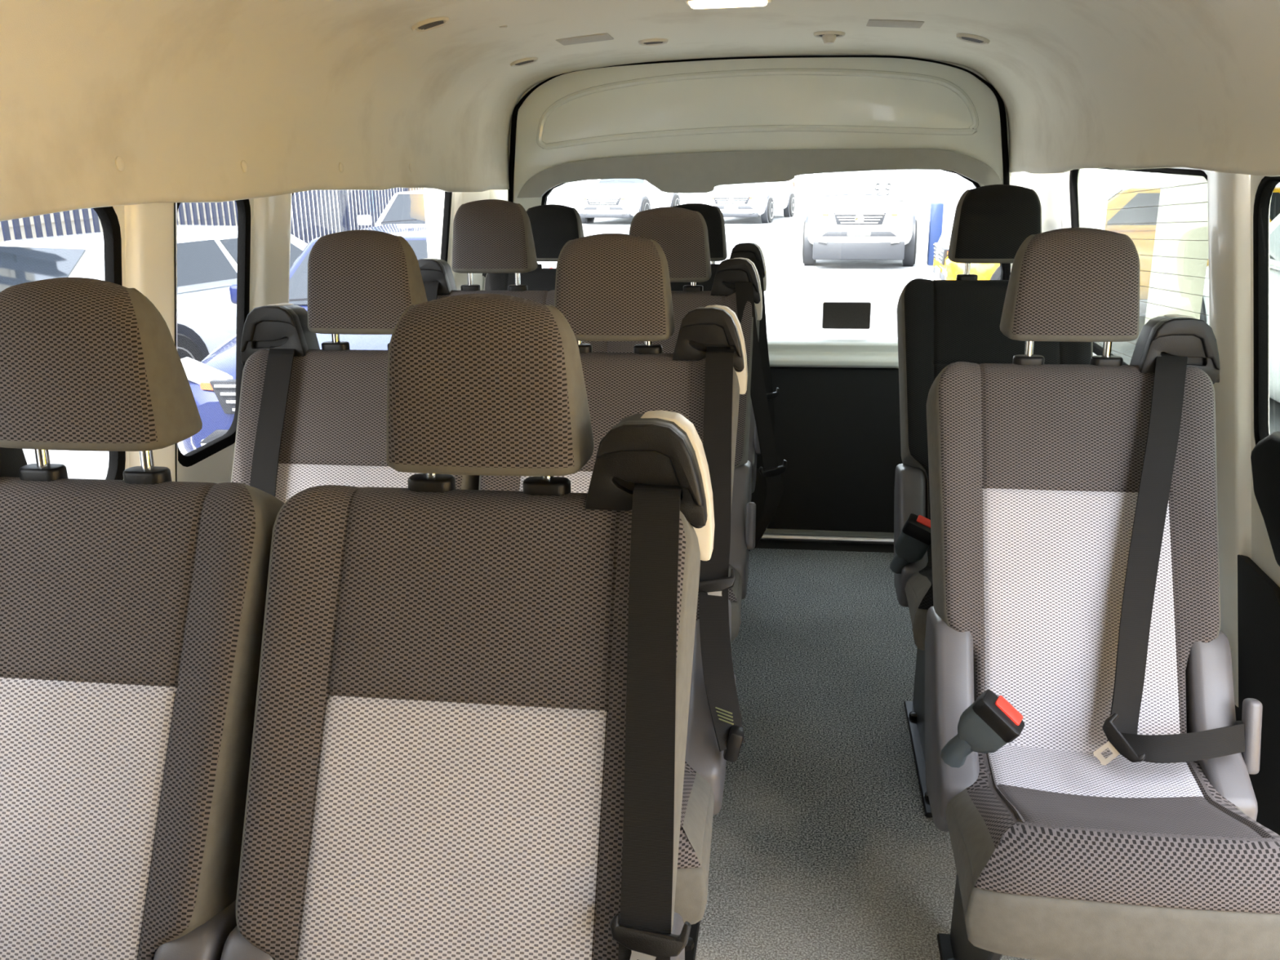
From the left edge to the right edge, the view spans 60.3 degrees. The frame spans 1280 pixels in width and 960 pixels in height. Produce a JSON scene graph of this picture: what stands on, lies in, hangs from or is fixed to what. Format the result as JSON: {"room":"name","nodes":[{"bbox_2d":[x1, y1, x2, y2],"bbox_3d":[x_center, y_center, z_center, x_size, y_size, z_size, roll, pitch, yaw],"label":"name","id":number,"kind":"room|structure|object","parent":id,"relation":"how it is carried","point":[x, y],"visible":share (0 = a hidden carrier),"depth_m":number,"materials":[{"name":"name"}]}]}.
{"room":"vehicle interior","nodes":[
{"label":"vehicle interior","id":0,"kind":"room"},
{"bbox_2d":[112,189,490,483],"bbox_3d":[-0.924,0.182,1.765,0.227,1.420,4.790,1,17,8],"label":"wall","id":1,"kind":"structure","parent":0,"point":[217,468],"depth_m":2.16,"materials":[{"name":"beige paint"}]},
{"bbox_2d":[93,206,125,479],"bbox_3d":[-0.932,-0.043,1.255,0.089,0.513,1.158,1,17,8],"label":"window frame","id":2,"kind":"structure","parent":1,"relation":"in","point":[108,216],"depth_m":1.74,"materials":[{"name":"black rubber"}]},
{"bbox_2d":[124,202,177,481],"bbox_3d":[-0.853,0.009,1.947,0.161,1.005,0.139,1,17,8],"label":"pillar","id":3,"kind":"structure","parent":1,"relation":"attached to","point":[149,237],"depth_m":1.81,"materials":[{"name":"beige paint"}]},
{"bbox_2d":[173,202,177,481],"bbox_3d":[-0.830,-0.048,1.971,0.128,0.900,0.002,1,17,8],"label":"trim","id":4,"kind":"structure","parent":1,"relation":"attached to","point":[174,202],"depth_m":1.89,"materials":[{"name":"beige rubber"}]},
{"bbox_2d":[177,199,250,466],"bbox_3d":[-0.813,-0.292,2.080,0.089,0.513,0.288,1,17,8],"label":"window","id":5,"kind":"structure","parent":1,"relation":"in","point":[209,449],"depth_m":2.17,"materials":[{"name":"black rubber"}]},
{"bbox_2d":[252,193,292,309],"bbox_3d":[-0.793,-0.117,2.364,0.161,1.005,0.148,1,17,8],"label":"trim","id":6,"kind":"structure","parent":1,"relation":"attached to","point":[272,215],"depth_m":2.22,"materials":[{"name":"beige paint"}]},
{"bbox_2d":[291,191,452,262],"bbox_3d":[-0.693,-0.546,2.918,0.089,0.513,1.167,1,17,8],"label":"window","id":7,"kind":"structure","parent":1,"relation":"in","point":[448,195],"depth_m":3.42,"materials":[{"name":"black glass"}]},
{"bbox_2d":[449,190,489,290],"bbox_3d":[-0.598,-0.536,3.746,0.156,1.005,0.384,1,17,8],"label":"trim","id":8,"kind":"structure","parent":1,"relation":"attached to","point":[460,197],"depth_m":3.57,"materials":[{"name":"beige paint"}]},
{"bbox_2d":[0,0,1279,221],"bbox_3d":[0.055,-0.528,1.391,1.773,0.465,4.756,1,17,8],"label":"ceiling","id":9,"kind":"structure","parent":0,"point":[185,92],"depth_m":2.19,"materials":[{"name":"beige fabric"}]},
{"bbox_2d":[115,155,124,171],"bbox_3d":[-0.788,-0.480,1.671,0.006,0.022,0.022,2,17,8],"label":"button","id":10,"kind":"object","parent":9,"relation":"attached to","point":[119,162],"visible":1,"depth_m":1.67,"materials":[{"name":"beige plastic"}]},
{"bbox_2d":[240,160,248,172],"bbox_3d":[-0.733,-0.582,2.043,0.006,0.022,0.022,2,17,8],"label":"button","id":11,"kind":"object","parent":9,"relation":"attached to","point":[244,166],"visible":1,"depth_m":2.04,"materials":[{"name":"beige plastic"}]},
{"bbox_2d":[338,162,343,172],"bbox_3d":[-0.669,-0.701,2.470,0.006,0.022,0.022,2,17,8],"label":"button","id":12,"kind":"object","parent":9,"relation":"attached to","point":[340,165],"visible":1,"depth_m":2.46,"materials":[{"name":"beige plastic"}]},
{"bbox_2d":[408,163,413,171],"bbox_3d":[-0.600,-0.822,2.894,0.006,0.022,0.022,2,17,9],"label":"button","id":13,"kind":"object","parent":9,"relation":"attached to","point":[411,166],"visible":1,"depth_m":2.89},
{"bbox_2d":[411,17,448,31],"bbox_3d":[-0.452,-0.983,2.373,0.081,0.031,0.083,3,17,13],"label":"ceiling vent","id":14,"kind":"object","parent":9,"relation":"in","point":[430,24],"visible":0.98,"depth_m":2.36,"materials":[{"name":"plastic"}]},
{"bbox_2d":[510,57,537,66],"bbox_3d":[-0.335,-1.207,3.177,0.081,0.027,0.082,3,17,13],"label":"ceiling vent","id":15,"kind":"object","parent":9,"relation":"in","point":[528,60],"visible":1,"depth_m":3.16,"materials":[{"name":"plastic"}]},
{"bbox_2d":[555,33,613,45],"bbox_3d":[-0.147,-1.183,2.953,0.141,0.020,0.110,1,17,8],"label":"ceiling light","id":16,"kind":"object","parent":9,"relation":"attached to","point":[600,37],"depth_m":2.94,"materials":[{"name":"white plastic"}]},
{"bbox_2d":[638,38,667,45],"bbox_3d":[0.037,-1.228,3.083,0.084,0.017,0.084,-16,22,-40],"label":"ceiling vent","id":17,"kind":"object","parent":9,"relation":"in","point":[651,42],"visible":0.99,"depth_m":3.07,"materials":[{"name":"plastic"}]},
{"bbox_2d":[684,0,772,8],"bbox_3d":[0.193,-1.051,2.413,0.190,0.021,0.100,1,16,8],"label":"recessed light","id":18,"kind":"object","parent":9,"relation":"in","point":[695,4],"visible":1,"depth_m":2.39,"materials":[{"name":"plastic"}]},
{"bbox_2d":[813,31,844,44],"bbox_3d":[0.516,-1.207,3.004,0.085,0.034,0.085,7,18,24],"label":"coat hook","id":19,"kind":"object","parent":9,"relation":"in","point":[828,37],"visible":0.98,"depth_m":2.99,"materials":[{"name":"plastic"}]},
{"bbox_2d":[866,19,924,28],"bbox_3d":[0.646,-1.157,2.789,0.136,0.017,0.110,2,17,8],"label":"ceiling light","id":20,"kind":"object","parent":9,"relation":"attached to","point":[871,23],"depth_m":2.78,"materials":[{"name":"white plastic"}]},
{"bbox_2d":[955,33,990,44],"bbox_3d":[0.863,-1.144,2.854,0.085,0.030,0.087,0,17,3],"label":"ceiling vent","id":21,"kind":"object","parent":9,"relation":"in","point":[971,38],"visible":0.99,"depth_m":2.84,"materials":[{"name":"plastic"}]},
{"bbox_2d":[755,539,893,552],"bbox_3d":[0.082,0.891,1.893,2.300,0.040,4.900,1,17,8],"label":"floor","id":22,"kind":"structure","parent":0,"point":[782,544],"depth_m":3.96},
{"bbox_2d":[695,547,1033,959],"bbox_3d":[0.068,0.893,1.785,2.100,0.020,4.490,1,17,8],"label":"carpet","id":23,"kind":"object","parent":22,"relation":"on","point":[824,846],"visible":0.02,"depth_m":2.43,"materials":[{"name":"grey carpet"}]},
{"bbox_2d":[0,276,284,959],"bbox_3d":[-0.651,0.473,1.033,0.463,1.237,0.788,1,17,8],"label":"passenger seat","id":24,"kind":"object","parent":23,"relation":"on","point":[132,608],"visible":0.95,"depth_m":1.14,"materials":[{"name":"fabric"}]},
{"bbox_2d":[231,229,479,502],"bbox_3d":[-0.539,0.241,1.812,0.463,1.229,0.788,1,17,8],"label":"passenger seat","id":25,"kind":"object","parent":23,"relation":"on","point":[309,415],"visible":0.3,"depth_m":1.95,"materials":[{"name":"fabric"}]},
{"bbox_2d":[240,306,295,351],"bbox_3d":[-0.672,-0.272,1.985,0.107,0.083,0.018,1,17,8],"label":"hood","id":26,"kind":"object","parent":25,"relation":"attached to","point":[265,328],"depth_m":1.98,"materials":[{"name":"black plastic"}]},
{"bbox_2d":[220,293,714,959],"bbox_3d":[-0.190,0.493,0.972,0.463,1.221,0.788,1,17,8],"label":"passenger seat","id":27,"kind":"object","parent":23,"relation":"on","point":[469,735],"visible":1,"depth_m":1.09,"materials":[{"name":"fabric"}]},
{"bbox_2d":[595,422,702,506],"bbox_3d":[0.009,-0.016,1.099,0.107,0.083,0.018,1,17,8],"label":"hood","id":28,"kind":"object","parent":27,"relation":"attached to","point":[651,461],"depth_m":1.10,"materials":[{"name":"black plastic"}]},
{"bbox_2d":[417,199,555,306],"bbox_3d":[-0.421,-0.016,2.638,0.463,1.243,0.788,1,17,8],"label":"passenger seat","id":29,"kind":"object","parent":23,"relation":"on","point":[491,236],"visible":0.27,"depth_m":2.77,"materials":[{"name":"fabric"}]},
{"bbox_2d":[417,258,444,273],"bbox_3d":[-0.553,-0.523,2.813,0.107,0.083,0.018,1,17,8],"label":"hood","id":30,"kind":"object","parent":29,"relation":"attached to","point":[426,265],"depth_m":2.80,"materials":[{"name":"black plastic"}]},
{"bbox_2d":[482,204,584,291],"bbox_3d":[-0.333,-0.231,3.436,0.463,1.191,0.788,1,17,8],"label":"passenger seat","id":31,"kind":"object","parent":23,"relation":"on","point":[553,225],"visible":0.1,"depth_m":3.57,"materials":[{"name":"fabric"}]},
{"bbox_2d":[478,233,747,959],"bbox_3d":[-0.069,0.257,1.750,0.482,1.221,0.788,1,17,8],"label":"passenger seat","id":32,"kind":"object","parent":23,"relation":"on","point":[609,286],"visible":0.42,"depth_m":1.87,"materials":[{"name":"fabric"}]},
{"bbox_2d":[674,759,714,924],"bbox_3d":[-0.107,0.454,1.634,0.447,0.169,0.445,1,17,8],"label":"seat cushion","id":33,"kind":"object","parent":32,"relation":"on","point":[698,793],"depth_m":1.44,"materials":[{"name":"fabric"}]},
{"bbox_2d":[679,307,742,357],"bbox_3d":[0.121,-0.251,1.878,0.107,0.083,0.018,1,17,8],"label":"hood","id":34,"kind":"object","parent":32,"relation":"attached to","point":[704,332],"depth_m":1.88,"materials":[{"name":"black plastic"}]},
{"bbox_2d":[582,206,786,641],"bbox_3d":[0.075,0.007,2.574,0.532,1.221,0.788,1,17,8],"label":"passenger seat","id":35,"kind":"object","parent":23,"relation":"on","point":[682,233],"visible":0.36,"depth_m":2.69,"materials":[{"name":"fabric"}]},
{"bbox_2d":[728,564,742,641],"bbox_3d":[0.012,0.204,2.461,0.447,0.169,0.445,1,17,8],"label":"seat cushion","id":36,"kind":"object","parent":35,"relation":"on","point":[735,593],"depth_m":2.25,"materials":[{"name":"fabric"}]},
{"bbox_2d":[715,258,759,293],"bbox_3d":[0.240,-0.502,2.705,0.107,0.083,0.018,1,17,8],"label":"hood","id":37,"kind":"object","parent":35,"relation":"attached to","point":[732,275],"depth_m":2.70,"materials":[{"name":"black plastic"}]},
{"bbox_2d":[670,203,779,500],"bbox_3d":[0.166,-0.217,3.369,0.510,1.191,0.788,1,17,8],"label":"passenger seat","id":38,"kind":"object","parent":23,"relation":"on","point":[713,215],"visible":0.2,"depth_m":3.50,"materials":[{"name":"fabric"}]},
{"bbox_2d":[730,243,764,269],"bbox_3d":[0.343,-0.712,3.503,0.107,0.083,0.018,1,17,8],"label":"hood","id":39,"kind":"object","parent":38,"relation":"attached to","point":[750,251],"depth_m":3.50,"materials":[{"name":"black plastic"}]},
{"bbox_2d":[889,184,1093,817],"bbox_3d":[0.813,0.005,2.466,0.483,1.267,0.790,2,17,10],"label":"passenger seat","id":40,"kind":"object","parent":23,"relation":"on","point":[941,323],"visible":0.41,"depth_m":2.59,"materials":[{"name":"fabric"}]},
{"bbox_2d":[905,544,933,650],"bbox_3d":[0.793,0.224,2.355,0.447,0.169,0.445,1,17,8],"label":"seat cushion","id":41,"kind":"object","parent":40,"relation":"on","point":[918,561],"depth_m":2.30,"materials":[{"name":"fabric"}]},
{"bbox_2d":[924,227,1279,959],"bbox_3d":[0.682,0.274,1.647,0.475,1.227,0.793,1,17,8],"label":"passenger seat","id":42,"kind":"object","parent":23,"relation":"on","point":[1090,762],"visible":1,"depth_m":1.71,"materials":[{"name":"fabric"}]},
{"bbox_2d":[945,752,1279,959],"bbox_3d":[0.655,0.474,1.530,0.447,0.169,0.445,1,17,8],"label":"seat cushion","id":43,"kind":"object","parent":42,"relation":"on","point":[1057,855],"depth_m":1.36,"materials":[{"name":"fabric"}]},
{"bbox_2d":[1151,317,1220,369],"bbox_3d":[0.883,-0.220,1.778,0.107,0.083,0.018,1,17,8],"label":"hood","id":44,"kind":"object","parent":42,"relation":"attached to","point":[1190,343],"depth_m":1.78,"materials":[{"name":"black plastic"}]},
{"bbox_2d":[1066,167,1279,586],"bbox_3d":[1.225,-0.107,2.623,0.227,1.420,2.410,1,17,8],"label":"wall","id":45,"kind":"structure","parent":0,"point":[1262,553],"depth_m":1.96,"materials":[{"name":"beige paint"}]},
{"bbox_2d":[422,54,1111,537],"bbox_3d":[0.383,-0.523,3.837,2.300,2.100,0.100,1,17,8],"label":"door","id":46,"kind":"structure","parent":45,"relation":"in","point":[694,126],"depth_m":3.69,"materials":[{"name":"paint"}]},
{"bbox_2d":[822,302,871,328],"bbox_3d":[0.715,-0.570,3.814,0.163,0.092,0.001,1,17,8],"label":"window sticker","id":47,"kind":"object","parent":46,"relation":"attached to","point":[836,315],"visible":1,"depth_m":3.81,"materials":[{"name":"black plastic"}]},
{"bbox_2d":[760,533,893,544],"bbox_3d":[0.411,0.205,4.000,1.650,0.024,0.024,1,17,8],"label":"trim","id":48,"kind":"structure","parent":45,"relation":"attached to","point":[889,540],"depth_m":3.96,"materials":[{"name":"metal"}]},
{"bbox_2d":[1033,172,1068,232],"bbox_3d":[1.311,-0.481,3.471,0.156,1.005,0.417,1,17,8],"label":"window","id":49,"kind":"structure","parent":45,"relation":"attached to","point":[1051,188],"depth_m":3.29,"materials":[{"name":"glass"}]},
{"bbox_2d":[1069,168,1208,364],"bbox_3d":[1.181,-0.496,2.634,0.089,0.527,1.158,1,17,8],"label":"window","id":50,"kind":"structure","parent":45,"relation":"in","point":[1097,349],"depth_m":2.58,"materials":[{"name":"black glass"}]},
{"bbox_2d":[1207,171,1251,706],"bbox_3d":[1.107,-0.058,2.074,0.161,1.005,0.169,1,17,8],"label":"pillar","id":51,"kind":"structure","parent":45,"relation":"attached to","point":[1228,195],"depth_m":2.00,"materials":[{"name":"beige paint"}]},
{"bbox_2d":[1235,554,1279,835],"bbox_3d":[1.258,0.243,2.740,0.105,0.641,2.200,1,17,8],"label":"door panel","id":52,"kind":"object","parent":45,"relation":"attached to","point":[1258,594],"depth_m":2.01,"materials":[{"name":"black plastic"}]},
{"bbox_2d":[1250,431,1279,566],"bbox_3d":[1.028,0.072,1.640,0.077,0.250,0.505,1,17,8],"label":"cover","id":53,"kind":"object","parent":45,"relation":"attached to","point":[1265,455],"visible":1,"depth_m":1.79,"materials":[{"name":"black plastic"}]},
{"bbox_2d":[1253,176,1279,444],"bbox_3d":[1.042,-0.198,1.673,0.089,0.513,0.519,1,17,8],"label":"window","id":54,"kind":"structure","parent":45,"relation":"in","point":[1265,188],"depth_m":1.89,"materials":[{"name":"black rubber"}]},
{"label":"outside","id":55,"kind":"structure","parent":0,"visible":0},
{"bbox_2d":[22,182,1279,479],"bbox_3d":[3.432,-5.303,24.268,120.000,0.001,130.000,1,17,8],"label":"ground","id":56,"kind":"structure","parent":55,"point":[795,294],"depth_m":16.27,"materials":[{"name":"concrete"}]},
{"bbox_2d":[0,200,237,242],"bbox_3d":[-8.584,-2.007,6.953,0.320,4.000,26.000,1,17,8],"label":"shed","id":57,"kind":"object","parent":56,"relation":"on","point":[31,218],"visible":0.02,"depth_m":14.41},
{"bbox_2d":[0,224,307,362],"bbox_3d":[-3.898,-1.587,10.075,2.090,1.415,4.346,7,19,25],"label":"parked car","id":58,"kind":"object","parent":56,"relation":"on","point":[207,255],"visible":0.06,"depth_m":8.86,"materials":[{"name":"silver metal"}]},
{"bbox_2d":[0,187,422,244],"bbox_3d":[-5.339,-3.259,13.438,0.160,2.670,17.170,1,17,8],"label":"fence","id":59,"kind":"object","parent":56,"relation":"on","point":[343,200],"visible":0.05,"depth_m":15.96,"materials":[{"name":"metal"}]},
{"bbox_2d":[180,223,555,453],"bbox_3d":[-1.706,-1.117,8.319,2.090,1.465,4.546,1,17,6],"label":"parked car","id":60,"kind":"object","parent":56,"relation":"on","point":[211,380],"visible":0.17,"depth_m":6.52,"materials":[{"name":"blue paint"}]},
{"bbox_2d":[191,436,206,449],"bbox_3d":[-2.508,-0.231,6.356,0.178,0.252,0.081,1,17,8],"label":"fog lamp","id":61,"kind":"object","parent":60,"relation":"on","point":[196,442],"depth_m":6.34,"materials":[{"name":"silver metal"}]},
{"bbox_2d":[199,429,228,443],"bbox_3d":[-1.925,-0.251,6.303,1.229,0.085,0.088,1,17,6],"label":"grille","id":62,"kind":"object","parent":60,"relation":"attached to","point":[206,436],"depth_m":6.32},
{"bbox_2d":[209,378,235,413],"bbox_3d":[-1.932,-0.466,6.210,0.996,0.190,0.117,1,17,8],"label":"grille","id":63,"kind":"object","parent":60,"relation":"attached to","point":[223,391],"depth_m":6.23,"materials":[{"name":"silver metal"}]},
{"bbox_2d":[229,283,236,304],"bbox_3d":[-2.726,-1.287,7.607,0.200,0.140,0.110,1,17,6],"label":"mirror","id":64,"kind":"object","parent":60,"relation":"attached to","point":[233,288],"depth_m":7.56,"materials":[{"name":"blue paint"}]},
{"bbox_2d":[356,189,425,226],"bbox_3d":[-2.835,-3.442,16.052,2.140,1.495,4.546,0,17,4],"label":"parked car","id":65,"kind":"object","parent":56,"relation":"on","point":[406,206],"visible":0.04,"depth_m":15.34,"materials":[{"name":"white paint"}]},
{"bbox_2d":[356,214,372,225],"bbox_3d":[-3.851,-3.633,15.393,0.200,0.140,0.110,0,17,4],"label":"mirror","id":66,"kind":"object","parent":65,"relation":"on","point":[362,220],"depth_m":15.35,"materials":[{"name":"white paint"}]},
{"bbox_2d":[577,178,680,223],"bbox_3d":[-0.244,-8.120,31.462,2.140,1.505,4.446,5,18,19],"label":"parked car","id":67,"kind":"object","parent":56,"relation":"on","point":[613,197],"visible":0.8,"depth_m":29.83,"materials":[{"name":"white paint"}]},
{"bbox_2d":[587,179,595,183],"bbox_3d":[-1.373,-8.436,31.101,0.200,0.140,0.110,5,18,19],"label":"mirror","id":68,"kind":"object","parent":67,"relation":"on","point":[589,181],"depth_m":31.05,"materials":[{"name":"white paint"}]},
{"bbox_2d":[582,206,624,209],"bbox_3d":[-0.967,-7.306,29.604,1.229,0.085,0.088,5,18,19],"label":"grille","id":69,"kind":"object","parent":67,"relation":"attached to","point":[584,207],"depth_m":29.54,"materials":[{"name":"white plastic"}]},
{"bbox_2d":[586,197,621,204],"bbox_3d":[-0.977,-7.474,29.533,0.995,0.190,0.070,5,18,19],"label":"grille","id":70,"kind":"object","parent":67,"relation":"attached to","point":[589,201],"depth_m":29.48,"materials":[{"name":"silver metal"}]},
{"bbox_2d":[291,169,1162,212],"bbox_3d":[1.181,-12.173,36.106,34.000,6.400,1.218,1,17,8],"label":"building","id":71,"kind":"structure","parent":56,"relation":"on","point":[566,194],"depth_m":35.88,"materials":[{"name":"white"}]},
{"bbox_2d":[705,179,795,223],"bbox_3d":[3.152,-8.031,31.001,2.040,1.505,4.446,5,18,19],"label":"parked car","id":72,"kind":"object","parent":56,"relation":"on","point":[753,199],"visible":0.73,"depth_m":29.35,"materials":[{"name":"white paint"}]},
{"bbox_2d":[713,196,750,204],"bbox_3d":[2.420,-7.386,29.072,0.995,0.190,0.070,5,18,19],"label":"grille","id":73,"kind":"object","parent":72,"relation":"attached to","point":[717,200],"depth_m":29.02,"materials":[{"name":"silver metal"}]},
{"bbox_2d":[714,205,753,208],"bbox_3d":[2.429,-7.217,29.143,1.229,0.085,0.088,5,18,19],"label":"grille","id":74,"kind":"object","parent":72,"relation":"attached to","point":[719,206],"depth_m":29.05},
{"bbox_2d":[800,169,924,266],"bbox_3d":[4.034,-4.878,20.022,2.140,1.765,4.646,3,17,12],"label":"parked car","id":75,"kind":"object","parent":56,"relation":"on","point":[863,215],"visible":0.98,"depth_m":18.12,"materials":[{"name":"white paint"}]},
{"bbox_2d":[800,190,812,198],"bbox_3d":[2.953,-5.065,19.542,0.200,0.140,0.110,3,17,12],"label":"mirror","id":76,"kind":"object","parent":75,"relation":"attached to","point":[804,193],"depth_m":19.50,"materials":[{"name":"white paint"}]},
{"bbox_2d":[821,231,897,236],"bbox_3d":[3.578,-4.024,17.988,1.229,0.085,0.088,3,17,12],"label":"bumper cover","id":77,"kind":"object","parent":75,"relation":"attached to","point":[824,233],"depth_m":17.93,"materials":[{"name":"white plastic"}]},
{"bbox_2d":[833,212,886,224],"bbox_3d":[3.570,-4.251,17.898,0.835,0.190,0.070,3,17,12],"label":"grille","id":78,"kind":"object","parent":75,"relation":"attached to","point":[839,218],"depth_m":17.85,"materials":[{"name":"silver metal"}]},
{"bbox_2d":[912,189,924,198],"bbox_3d":[4.852,-4.976,19.154,0.200,0.140,0.110,3,17,12],"label":"mirror","id":79,"kind":"object","parent":75,"relation":"on","point":[917,193],"depth_m":19.11,"materials":[{"name":"white paint"}]},
{"bbox_2d":[926,202,943,265],"bbox_3d":[4.977,-4.142,18.560,0.200,1.022,0.200,1,17,8],"label":"post","id":80,"kind":"object","parent":56,"relation":"on","point":[936,209],"visible":0.76,"depth_m":18.44,"materials":[{"name":"metal"}]},
{"bbox_2d":[930,169,975,233],"bbox_3d":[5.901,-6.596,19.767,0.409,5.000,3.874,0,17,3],"label":"building","id":81,"kind":"structure","parent":56,"relation":"on","point":[948,188],"depth_m":20.95,"materials":[{"name":"white"}]},
{"bbox_2d":[932,183,1279,300],"bbox_3d":[5.864,-2.709,13.103,4.546,1.545,2.090,1,17,8],"label":"parked car","id":82,"kind":"object","parent":56,"relation":"on","point":[944,268],"visible":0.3,"depth_m":12.34,"materials":[{"name":"yellow paint"}]},
{"bbox_2d":[933,266,945,279],"bbox_3d":[3.697,-2.521,13.471,0.088,0.085,1.229,1,17,8],"label":"grille","id":83,"kind":"object","parent":82,"relation":"attached to","point":[939,273],"depth_m":13.34,"materials":[{"name":"white"}]},
{"bbox_2d":[933,242,948,265],"bbox_3d":[3.660,-2.755,13.406,0.096,0.190,0.994,1,17,8],"label":"grille","id":84,"kind":"object","parent":82,"relation":"attached to","point":[941,249],"depth_m":13.29,"materials":[{"name":"silver metal"}]},
{"bbox_2d":[1104,217,1107,229],"bbox_3d":[5.094,-2.840,12.177,0.110,0.140,0.200,1,17,8],"label":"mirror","id":85,"kind":"object","parent":82,"relation":"attached to","point":[1106,221],"depth_m":12.08,"materials":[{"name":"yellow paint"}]},
{"bbox_2d":[1144,173,1208,324],"bbox_3d":[6.341,-2.045,6.907,7.800,3.680,12.400,1,17,8],"label":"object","id":86,"kind":"object","parent":56,"relation":"on","point":[1178,233],"visible":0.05,"depth_m":6.97,"materials":[{"name":"metal"}]},
{"bbox_2d":[1200,213,1279,402],"bbox_3d":[5.101,-1.024,7.261,2.190,1.705,4.746,1,17,8],"label":"parked car","id":87,"kind":"object","parent":56,"relation":"on","point":[1274,225],"visible":0.09,"depth_m":7.37,"materials":[{"name":"white paint"}]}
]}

